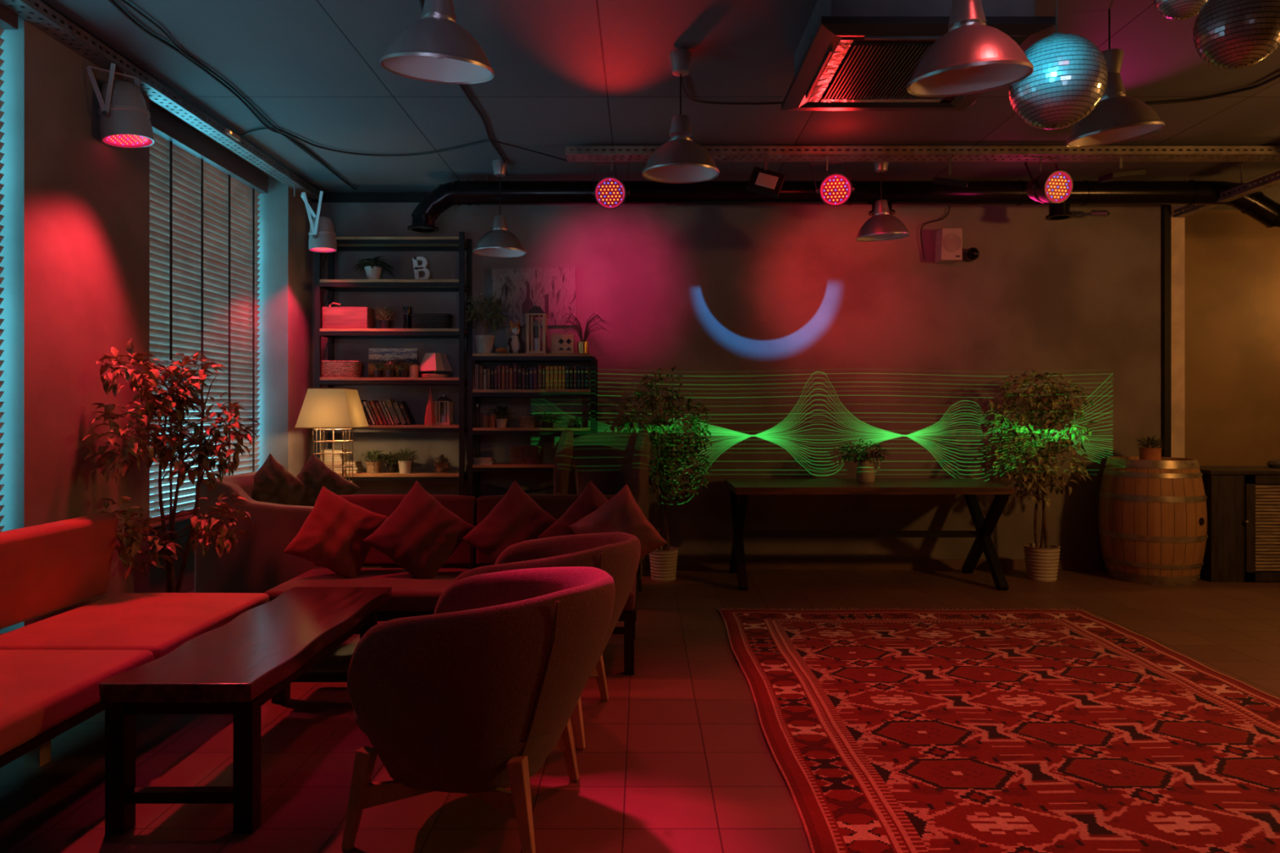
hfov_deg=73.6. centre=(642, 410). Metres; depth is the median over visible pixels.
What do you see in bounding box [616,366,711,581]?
ficus tree
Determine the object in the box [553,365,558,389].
book
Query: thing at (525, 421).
wicker basket
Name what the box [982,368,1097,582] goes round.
ficus tree
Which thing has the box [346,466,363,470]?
book
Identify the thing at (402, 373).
herb pot
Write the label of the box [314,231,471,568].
shelf
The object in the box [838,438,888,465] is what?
bunch
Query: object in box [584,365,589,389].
book
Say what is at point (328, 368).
wicker basket
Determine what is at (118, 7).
cable
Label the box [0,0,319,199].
cable tray
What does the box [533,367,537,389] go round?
book
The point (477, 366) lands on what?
book
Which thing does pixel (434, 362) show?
table lamp
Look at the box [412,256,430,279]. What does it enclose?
letter sign
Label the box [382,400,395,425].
book
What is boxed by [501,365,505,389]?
book
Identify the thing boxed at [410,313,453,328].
wicker basket
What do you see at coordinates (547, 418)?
potted plant
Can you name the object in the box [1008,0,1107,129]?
ball
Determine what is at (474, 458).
book
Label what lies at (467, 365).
book
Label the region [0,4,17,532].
blind
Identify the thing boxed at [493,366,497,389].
book
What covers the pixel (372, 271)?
potted plant
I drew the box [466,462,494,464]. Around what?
book
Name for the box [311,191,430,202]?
trim
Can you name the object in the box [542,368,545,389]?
book
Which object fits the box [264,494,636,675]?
sofa
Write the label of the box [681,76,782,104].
cable
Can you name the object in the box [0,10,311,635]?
wall
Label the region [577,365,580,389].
book
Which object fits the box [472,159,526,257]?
pendant lamp
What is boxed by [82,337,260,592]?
ficus tree
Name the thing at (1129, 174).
floodlight
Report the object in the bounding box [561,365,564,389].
book
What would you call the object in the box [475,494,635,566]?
cushion
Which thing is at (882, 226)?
pendant lamp
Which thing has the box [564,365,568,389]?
book
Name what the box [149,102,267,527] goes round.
blind
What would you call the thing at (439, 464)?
pinecone
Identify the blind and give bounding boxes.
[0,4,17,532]
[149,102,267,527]
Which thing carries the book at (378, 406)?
on the shelf at (331, 285)
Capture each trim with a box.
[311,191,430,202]
[1161,204,1171,457]
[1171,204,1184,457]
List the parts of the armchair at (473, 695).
leg, seat, support arm, support arm, leg, support arm, leg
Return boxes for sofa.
[0,512,269,768]
[194,471,382,593]
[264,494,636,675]
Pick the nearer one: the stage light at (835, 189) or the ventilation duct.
the stage light at (835, 189)
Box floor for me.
[0,569,1279,852]
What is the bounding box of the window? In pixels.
[149,391,225,517]
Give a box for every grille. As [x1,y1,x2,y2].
[822,41,942,98]
[942,233,960,251]
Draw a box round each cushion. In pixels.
[0,592,269,660]
[0,649,153,755]
[251,453,304,505]
[264,568,469,611]
[284,486,387,578]
[296,453,359,506]
[314,494,476,566]
[363,480,475,578]
[462,480,556,563]
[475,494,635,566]
[537,480,608,538]
[568,484,666,558]
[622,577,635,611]
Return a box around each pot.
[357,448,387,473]
[368,360,386,377]
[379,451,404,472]
[380,359,400,377]
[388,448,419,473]
[396,359,413,377]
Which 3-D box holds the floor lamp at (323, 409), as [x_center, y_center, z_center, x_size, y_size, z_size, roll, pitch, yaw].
[-2.325,0.576,6.440,0.418,1.488,0.418,0,0,0]
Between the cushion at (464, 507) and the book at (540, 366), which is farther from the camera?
the book at (540, 366)
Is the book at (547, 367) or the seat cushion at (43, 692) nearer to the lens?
the seat cushion at (43, 692)
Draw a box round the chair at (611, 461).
[553,430,650,591]
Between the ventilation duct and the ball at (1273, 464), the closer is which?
the ventilation duct
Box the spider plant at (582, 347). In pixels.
[559,312,612,353]
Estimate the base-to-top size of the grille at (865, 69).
0.014 m
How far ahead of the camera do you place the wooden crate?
6.82 m
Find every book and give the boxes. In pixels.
[320,448,347,452]
[320,451,347,456]
[320,455,347,458]
[320,457,348,462]
[324,460,350,464]
[325,464,342,466]
[333,470,342,473]
[343,460,362,464]
[343,462,362,466]
[343,469,362,473]
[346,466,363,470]
[360,400,372,425]
[363,400,376,425]
[366,400,379,425]
[369,400,383,425]
[374,401,387,425]
[378,400,391,425]
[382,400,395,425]
[384,399,400,425]
[392,401,407,425]
[397,401,415,425]
[465,458,493,462]
[466,364,467,390]
[466,460,496,462]
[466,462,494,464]
[473,368,475,389]
[473,457,493,459]
[475,364,482,389]
[479,366,486,389]
[483,368,486,389]
[486,368,490,389]
[490,368,493,389]
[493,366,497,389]
[497,364,502,389]
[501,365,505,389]
[505,365,511,389]
[509,368,512,389]
[512,364,519,389]
[517,365,524,389]
[521,368,526,389]
[525,368,528,389]
[528,367,533,389]
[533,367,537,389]
[537,364,543,389]
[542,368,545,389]
[545,365,550,389]
[550,365,553,389]
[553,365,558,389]
[558,365,561,389]
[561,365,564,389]
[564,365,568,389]
[568,365,573,389]
[573,365,577,389]
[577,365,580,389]
[580,365,584,389]
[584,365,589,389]
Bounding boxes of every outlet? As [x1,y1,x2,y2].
[868,196,895,216]
[1044,198,1074,220]
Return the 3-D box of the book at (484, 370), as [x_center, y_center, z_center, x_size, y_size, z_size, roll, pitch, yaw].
[-1.260,-0.252,6.929,0.026,0.166,0.141,0,0,0]
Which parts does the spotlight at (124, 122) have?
knob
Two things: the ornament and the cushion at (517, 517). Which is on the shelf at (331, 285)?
the ornament
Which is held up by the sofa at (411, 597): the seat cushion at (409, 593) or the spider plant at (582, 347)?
the seat cushion at (409, 593)
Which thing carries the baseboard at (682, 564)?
attached to the wall at (802, 339)
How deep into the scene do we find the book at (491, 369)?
6.86 m
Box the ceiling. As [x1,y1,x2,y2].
[28,0,1279,209]
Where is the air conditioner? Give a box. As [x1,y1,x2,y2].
[781,0,1055,111]
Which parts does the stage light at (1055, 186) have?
knob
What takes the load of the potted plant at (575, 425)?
on the shelf at (477, 431)
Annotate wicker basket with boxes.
[320,360,363,377]
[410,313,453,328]
[509,445,544,464]
[519,416,536,427]
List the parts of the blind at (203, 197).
rail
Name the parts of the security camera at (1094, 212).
arm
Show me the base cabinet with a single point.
(1242, 544)
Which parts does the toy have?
arm, leg, arm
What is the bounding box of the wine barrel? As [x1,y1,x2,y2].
[1097,456,1208,586]
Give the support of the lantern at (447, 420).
on the shelf at (331, 285)
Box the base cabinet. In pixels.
[1199,466,1279,582]
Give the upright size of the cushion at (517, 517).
0.574 m
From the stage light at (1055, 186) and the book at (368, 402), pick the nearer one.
the stage light at (1055, 186)
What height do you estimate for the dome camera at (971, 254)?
0.104 m
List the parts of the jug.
handle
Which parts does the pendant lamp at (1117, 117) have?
cord, lamp shade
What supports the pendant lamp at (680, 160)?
hanging from the ceiling
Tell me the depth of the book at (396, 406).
6.86 m
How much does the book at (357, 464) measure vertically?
0.022 m
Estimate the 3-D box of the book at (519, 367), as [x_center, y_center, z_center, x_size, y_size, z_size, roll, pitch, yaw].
[-0.982,-0.266,6.929,0.032,0.193,0.141,0,0,0]
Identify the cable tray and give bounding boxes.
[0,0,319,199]
[565,146,1279,161]
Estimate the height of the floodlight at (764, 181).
0.310 m
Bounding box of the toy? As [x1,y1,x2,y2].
[495,320,524,353]
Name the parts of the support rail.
hanger rod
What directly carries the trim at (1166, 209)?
attached to the wall at (802, 339)
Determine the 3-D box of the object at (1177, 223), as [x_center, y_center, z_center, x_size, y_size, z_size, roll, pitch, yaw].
[4.440,-0.250,7.425,0.120,3.140,0.650,0,0,0]
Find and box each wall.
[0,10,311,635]
[311,202,1161,559]
[1184,209,1279,466]
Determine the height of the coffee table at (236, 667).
0.470 m
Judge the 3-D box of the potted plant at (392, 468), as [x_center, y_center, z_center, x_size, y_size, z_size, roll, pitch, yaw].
[-2.036,0.413,6.966,0.246,0.175,0.235,0,0,0]
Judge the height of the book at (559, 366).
0.190 m
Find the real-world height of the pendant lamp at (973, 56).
0.759 m
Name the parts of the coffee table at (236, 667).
leg, apron rail, leg, leg, apron rail, leg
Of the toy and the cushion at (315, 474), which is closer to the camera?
the cushion at (315, 474)
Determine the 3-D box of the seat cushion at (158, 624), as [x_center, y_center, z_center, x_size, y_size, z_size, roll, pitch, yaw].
[-2.220,0.944,3.752,0.760,0.118,0.995,0,0,0]
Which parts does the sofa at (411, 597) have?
frame, leg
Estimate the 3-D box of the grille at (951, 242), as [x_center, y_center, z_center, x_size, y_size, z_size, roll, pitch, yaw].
[2.518,-1.367,6.957,0.148,0.148,0.004,0,0,0]
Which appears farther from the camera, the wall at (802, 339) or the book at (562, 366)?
the wall at (802, 339)
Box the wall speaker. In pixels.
[934,228,962,262]
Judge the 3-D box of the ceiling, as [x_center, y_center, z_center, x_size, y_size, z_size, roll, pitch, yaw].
[1.925,-1.895,3.075,10.550,0.150,9.750,0,0,0]
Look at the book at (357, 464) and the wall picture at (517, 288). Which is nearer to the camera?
the book at (357, 464)
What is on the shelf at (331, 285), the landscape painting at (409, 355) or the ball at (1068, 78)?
the landscape painting at (409, 355)
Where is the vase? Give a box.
[403,306,412,328]
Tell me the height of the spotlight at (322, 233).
0.514 m
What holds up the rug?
on the floor
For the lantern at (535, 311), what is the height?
0.443 m
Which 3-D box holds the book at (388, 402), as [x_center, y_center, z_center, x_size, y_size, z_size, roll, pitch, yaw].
[-2.001,0.009,6.929,0.126,0.209,0.141,0,0,0]
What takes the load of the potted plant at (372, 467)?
on the shelf at (331, 285)
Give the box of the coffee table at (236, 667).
[98,586,391,834]
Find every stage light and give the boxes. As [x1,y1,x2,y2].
[809,157,854,206]
[1024,155,1072,203]
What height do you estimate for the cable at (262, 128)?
0.014 m
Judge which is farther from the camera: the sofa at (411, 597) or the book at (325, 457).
the book at (325, 457)
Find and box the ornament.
[424,387,435,425]
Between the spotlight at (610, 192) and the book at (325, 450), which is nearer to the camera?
the spotlight at (610, 192)
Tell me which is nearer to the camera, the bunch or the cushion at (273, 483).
the cushion at (273, 483)
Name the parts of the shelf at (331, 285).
post, post, shelf rail, shelf rail, shelf rail, shelf rail, shelf rail, shelf rail, post, post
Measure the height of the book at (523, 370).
0.174 m
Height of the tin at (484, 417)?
0.116 m
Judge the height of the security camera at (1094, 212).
0.071 m
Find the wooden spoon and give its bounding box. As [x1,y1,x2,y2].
[328,302,340,306]
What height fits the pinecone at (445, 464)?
0.045 m
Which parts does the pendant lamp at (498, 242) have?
lamp shade, cord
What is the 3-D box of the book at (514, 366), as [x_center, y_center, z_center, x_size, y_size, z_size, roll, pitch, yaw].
[-1.018,-0.271,6.929,0.034,0.205,0.141,0,0,0]
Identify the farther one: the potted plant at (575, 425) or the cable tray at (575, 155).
the potted plant at (575, 425)
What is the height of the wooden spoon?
0.212 m
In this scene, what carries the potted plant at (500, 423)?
on the shelf at (477, 431)
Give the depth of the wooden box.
6.85 m
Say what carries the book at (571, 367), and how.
on the shelf at (477, 431)
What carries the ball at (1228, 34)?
hanging from the ceiling
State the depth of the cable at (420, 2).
5.19 m
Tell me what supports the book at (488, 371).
on the shelf at (477, 431)
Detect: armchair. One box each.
[341,566,615,852]
[451,532,640,750]
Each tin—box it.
[480,413,488,427]
[488,413,496,427]
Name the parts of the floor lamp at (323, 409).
shade frame, lamp shade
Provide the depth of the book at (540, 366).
6.86 m
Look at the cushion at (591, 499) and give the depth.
4.61 m
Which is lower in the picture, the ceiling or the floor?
the floor
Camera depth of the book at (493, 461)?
6.81 m
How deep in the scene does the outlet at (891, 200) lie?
6.54 m
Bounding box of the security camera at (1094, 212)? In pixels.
[1074,209,1109,217]
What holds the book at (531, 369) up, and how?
on the shelf at (477, 431)
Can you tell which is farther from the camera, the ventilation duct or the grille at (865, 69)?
the ventilation duct
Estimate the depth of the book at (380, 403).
6.86 m
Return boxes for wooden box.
[551,333,574,353]
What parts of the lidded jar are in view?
lid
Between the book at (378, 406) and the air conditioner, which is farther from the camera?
the book at (378, 406)
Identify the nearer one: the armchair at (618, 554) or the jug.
the armchair at (618, 554)
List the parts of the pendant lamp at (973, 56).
bulb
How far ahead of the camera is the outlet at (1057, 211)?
6.55 m
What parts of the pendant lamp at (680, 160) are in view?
lamp shade, cord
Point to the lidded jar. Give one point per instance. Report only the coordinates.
(413, 369)
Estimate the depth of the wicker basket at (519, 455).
6.83 m
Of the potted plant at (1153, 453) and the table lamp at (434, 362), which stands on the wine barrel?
the potted plant at (1153, 453)
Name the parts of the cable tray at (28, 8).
power strip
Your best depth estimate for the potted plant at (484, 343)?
6.86 m
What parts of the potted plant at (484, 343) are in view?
pot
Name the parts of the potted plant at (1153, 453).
pot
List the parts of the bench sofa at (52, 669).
leg, frame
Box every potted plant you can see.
[349,255,395,279]
[373,305,396,328]
[464,290,508,353]
[485,404,516,427]
[532,412,564,427]
[567,414,586,427]
[1133,434,1167,460]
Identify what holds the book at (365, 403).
on the shelf at (331, 285)
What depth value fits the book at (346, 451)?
6.82 m
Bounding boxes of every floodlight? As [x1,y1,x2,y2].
[746,152,785,197]
[933,157,968,187]
[1097,157,1146,182]
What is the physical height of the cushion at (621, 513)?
0.514 m
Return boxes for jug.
[856,457,879,482]
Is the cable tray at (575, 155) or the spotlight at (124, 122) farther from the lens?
the cable tray at (575, 155)
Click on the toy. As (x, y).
(515, 344)
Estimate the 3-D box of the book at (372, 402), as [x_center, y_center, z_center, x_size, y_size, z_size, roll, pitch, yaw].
[-2.129,0.014,6.929,0.110,0.197,0.141,0,0,0]
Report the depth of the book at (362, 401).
6.86 m
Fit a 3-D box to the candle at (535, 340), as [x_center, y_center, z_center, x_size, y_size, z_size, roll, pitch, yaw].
[-0.849,-0.531,6.910,0.048,0.107,0.047,0,0,0]
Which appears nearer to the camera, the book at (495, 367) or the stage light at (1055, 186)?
the stage light at (1055, 186)
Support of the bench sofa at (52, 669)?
on the floor
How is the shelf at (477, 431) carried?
on the floor
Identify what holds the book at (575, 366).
on the shelf at (477, 431)
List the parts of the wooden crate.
panel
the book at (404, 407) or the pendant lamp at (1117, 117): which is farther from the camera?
the book at (404, 407)
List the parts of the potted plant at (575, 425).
pot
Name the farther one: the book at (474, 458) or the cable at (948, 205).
the cable at (948, 205)
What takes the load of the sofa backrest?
on the bench sofa at (52, 669)
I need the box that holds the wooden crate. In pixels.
[322,306,374,328]
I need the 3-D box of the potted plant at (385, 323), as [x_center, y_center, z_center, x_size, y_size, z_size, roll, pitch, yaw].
[-2.070,-0.748,6.909,0.221,0.190,0.215,0,0,0]
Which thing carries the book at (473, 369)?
on the shelf at (477, 431)
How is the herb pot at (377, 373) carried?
on the shelf at (331, 285)
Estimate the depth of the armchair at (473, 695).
2.51 m
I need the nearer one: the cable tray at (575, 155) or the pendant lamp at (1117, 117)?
the pendant lamp at (1117, 117)
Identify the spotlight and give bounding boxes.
[85,62,154,147]
[293,185,337,252]
[592,157,630,208]
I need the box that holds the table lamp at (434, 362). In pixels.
[418,352,452,377]
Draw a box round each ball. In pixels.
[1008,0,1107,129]
[1153,0,1208,20]
[1192,0,1279,69]
[1266,460,1279,467]
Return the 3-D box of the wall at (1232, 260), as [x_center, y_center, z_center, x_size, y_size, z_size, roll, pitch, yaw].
[5.750,-0.250,7.825,2.500,3.140,0.150,0,0,0]
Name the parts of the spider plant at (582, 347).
pot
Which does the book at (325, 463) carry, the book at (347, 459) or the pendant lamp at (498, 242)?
the book at (347, 459)
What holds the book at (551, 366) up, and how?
on the shelf at (477, 431)
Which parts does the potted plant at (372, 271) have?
pot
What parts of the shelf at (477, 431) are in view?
post, post, shelf rail, shelf rail, shelf rail, shelf rail, post, post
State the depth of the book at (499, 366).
6.86 m
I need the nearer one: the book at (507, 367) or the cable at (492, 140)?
the cable at (492, 140)
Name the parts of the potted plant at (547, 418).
pot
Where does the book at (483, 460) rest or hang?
on the book at (493, 461)
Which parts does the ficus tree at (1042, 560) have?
pot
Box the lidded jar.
[408,364,418,377]
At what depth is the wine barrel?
6.46 m
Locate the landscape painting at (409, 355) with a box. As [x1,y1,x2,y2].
[368,348,417,377]
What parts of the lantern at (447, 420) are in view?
corner post, corner post, plate, ring handle, corner post, corner post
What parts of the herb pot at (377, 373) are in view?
pot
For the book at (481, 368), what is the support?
on the shelf at (477, 431)
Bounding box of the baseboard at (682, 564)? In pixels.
[382,559,1106,569]
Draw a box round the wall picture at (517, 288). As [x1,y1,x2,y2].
[492,266,576,326]
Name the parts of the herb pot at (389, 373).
pot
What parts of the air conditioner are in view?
casing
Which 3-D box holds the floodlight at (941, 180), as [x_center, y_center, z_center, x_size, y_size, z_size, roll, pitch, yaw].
[2.114,-1.624,5.870,0.231,0.232,0.171,0,0,15]
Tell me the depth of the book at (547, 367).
6.86 m
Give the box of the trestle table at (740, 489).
[724,478,1014,590]
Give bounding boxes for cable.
[108,0,356,190]
[120,0,329,170]
[240,127,489,156]
[418,0,507,175]
[492,139,567,160]
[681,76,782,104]
[920,204,950,259]
[1144,73,1279,105]
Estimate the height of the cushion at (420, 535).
0.564 m
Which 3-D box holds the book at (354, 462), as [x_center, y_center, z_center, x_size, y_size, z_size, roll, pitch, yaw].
[-2.348,0.417,6.930,0.110,0.020,0.160,0,0,1]
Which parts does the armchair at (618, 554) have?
leg, support arm, leg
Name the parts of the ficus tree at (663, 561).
pot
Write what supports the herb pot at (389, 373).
on the shelf at (331, 285)
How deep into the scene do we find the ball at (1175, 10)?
3.28 m
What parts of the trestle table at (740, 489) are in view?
leg, leg, leg, leg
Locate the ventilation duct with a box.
[407,174,1279,232]
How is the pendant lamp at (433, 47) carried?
hanging from the ceiling
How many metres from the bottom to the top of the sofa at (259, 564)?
0.900 m
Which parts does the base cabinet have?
door, louver panel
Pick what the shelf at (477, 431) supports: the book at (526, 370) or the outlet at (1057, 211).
the book at (526, 370)
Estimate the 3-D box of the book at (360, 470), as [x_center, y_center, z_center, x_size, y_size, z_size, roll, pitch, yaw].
[-2.344,0.488,6.930,0.120,0.025,0.160,0,0,0]
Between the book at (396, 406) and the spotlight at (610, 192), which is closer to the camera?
the spotlight at (610, 192)
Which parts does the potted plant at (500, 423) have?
pot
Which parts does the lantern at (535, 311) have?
corner post, corner post, plate, ring handle, corner post, corner post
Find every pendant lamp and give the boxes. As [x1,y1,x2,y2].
[379,0,494,84]
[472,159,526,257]
[641,48,719,183]
[855,161,910,241]
[906,0,1033,97]
[1066,8,1164,147]
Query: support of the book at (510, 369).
on the shelf at (477, 431)
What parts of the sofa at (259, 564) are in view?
backrest, arm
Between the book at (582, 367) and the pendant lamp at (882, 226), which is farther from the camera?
the book at (582, 367)
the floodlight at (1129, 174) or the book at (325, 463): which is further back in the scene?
the book at (325, 463)
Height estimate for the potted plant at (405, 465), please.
0.205 m
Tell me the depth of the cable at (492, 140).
5.92 m
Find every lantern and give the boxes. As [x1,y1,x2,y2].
[433,391,453,425]
[525,299,547,353]
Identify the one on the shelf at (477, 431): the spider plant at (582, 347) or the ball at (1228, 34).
the spider plant at (582, 347)
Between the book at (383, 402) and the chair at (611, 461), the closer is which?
the chair at (611, 461)
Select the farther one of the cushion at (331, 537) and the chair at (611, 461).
the chair at (611, 461)
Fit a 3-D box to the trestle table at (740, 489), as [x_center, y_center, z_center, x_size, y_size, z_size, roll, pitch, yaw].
[1.700,0.952,6.650,2.040,0.789,0.820,0,0,0]
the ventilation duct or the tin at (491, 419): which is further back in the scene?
the tin at (491, 419)
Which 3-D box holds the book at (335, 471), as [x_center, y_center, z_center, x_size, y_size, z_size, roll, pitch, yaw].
[-2.493,0.486,6.900,0.220,0.030,0.160,0,0,0]
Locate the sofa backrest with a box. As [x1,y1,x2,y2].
[0,512,118,629]
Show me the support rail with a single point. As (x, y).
(1275, 180)
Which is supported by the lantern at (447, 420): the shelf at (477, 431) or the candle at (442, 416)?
the candle at (442, 416)
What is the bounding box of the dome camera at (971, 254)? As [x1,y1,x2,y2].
[962,247,979,262]
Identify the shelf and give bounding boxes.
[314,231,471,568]
[467,353,597,569]
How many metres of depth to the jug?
6.65 m
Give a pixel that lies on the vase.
(406, 310)
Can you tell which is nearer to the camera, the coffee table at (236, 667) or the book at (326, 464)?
the coffee table at (236, 667)
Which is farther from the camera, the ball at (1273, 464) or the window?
the ball at (1273, 464)
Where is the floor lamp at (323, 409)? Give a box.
[293,387,368,482]
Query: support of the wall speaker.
attached to the wall at (802, 339)
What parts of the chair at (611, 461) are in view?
backrest, leg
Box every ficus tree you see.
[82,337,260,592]
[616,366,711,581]
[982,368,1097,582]
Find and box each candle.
[440,415,446,422]
[533,337,538,351]
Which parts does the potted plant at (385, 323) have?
pot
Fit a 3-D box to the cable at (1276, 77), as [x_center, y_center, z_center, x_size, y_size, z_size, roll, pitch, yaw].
[3.265,-1.805,4.802,0.204,0.018,0.758,0,0,-39]
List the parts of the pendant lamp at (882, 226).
cord, lamp shade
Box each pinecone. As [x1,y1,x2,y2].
[437,462,442,467]
[443,462,448,467]
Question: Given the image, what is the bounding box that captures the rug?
[715,607,1279,852]
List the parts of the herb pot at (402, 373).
pot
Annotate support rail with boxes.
[1173,165,1279,217]
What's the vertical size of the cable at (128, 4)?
0.012 m

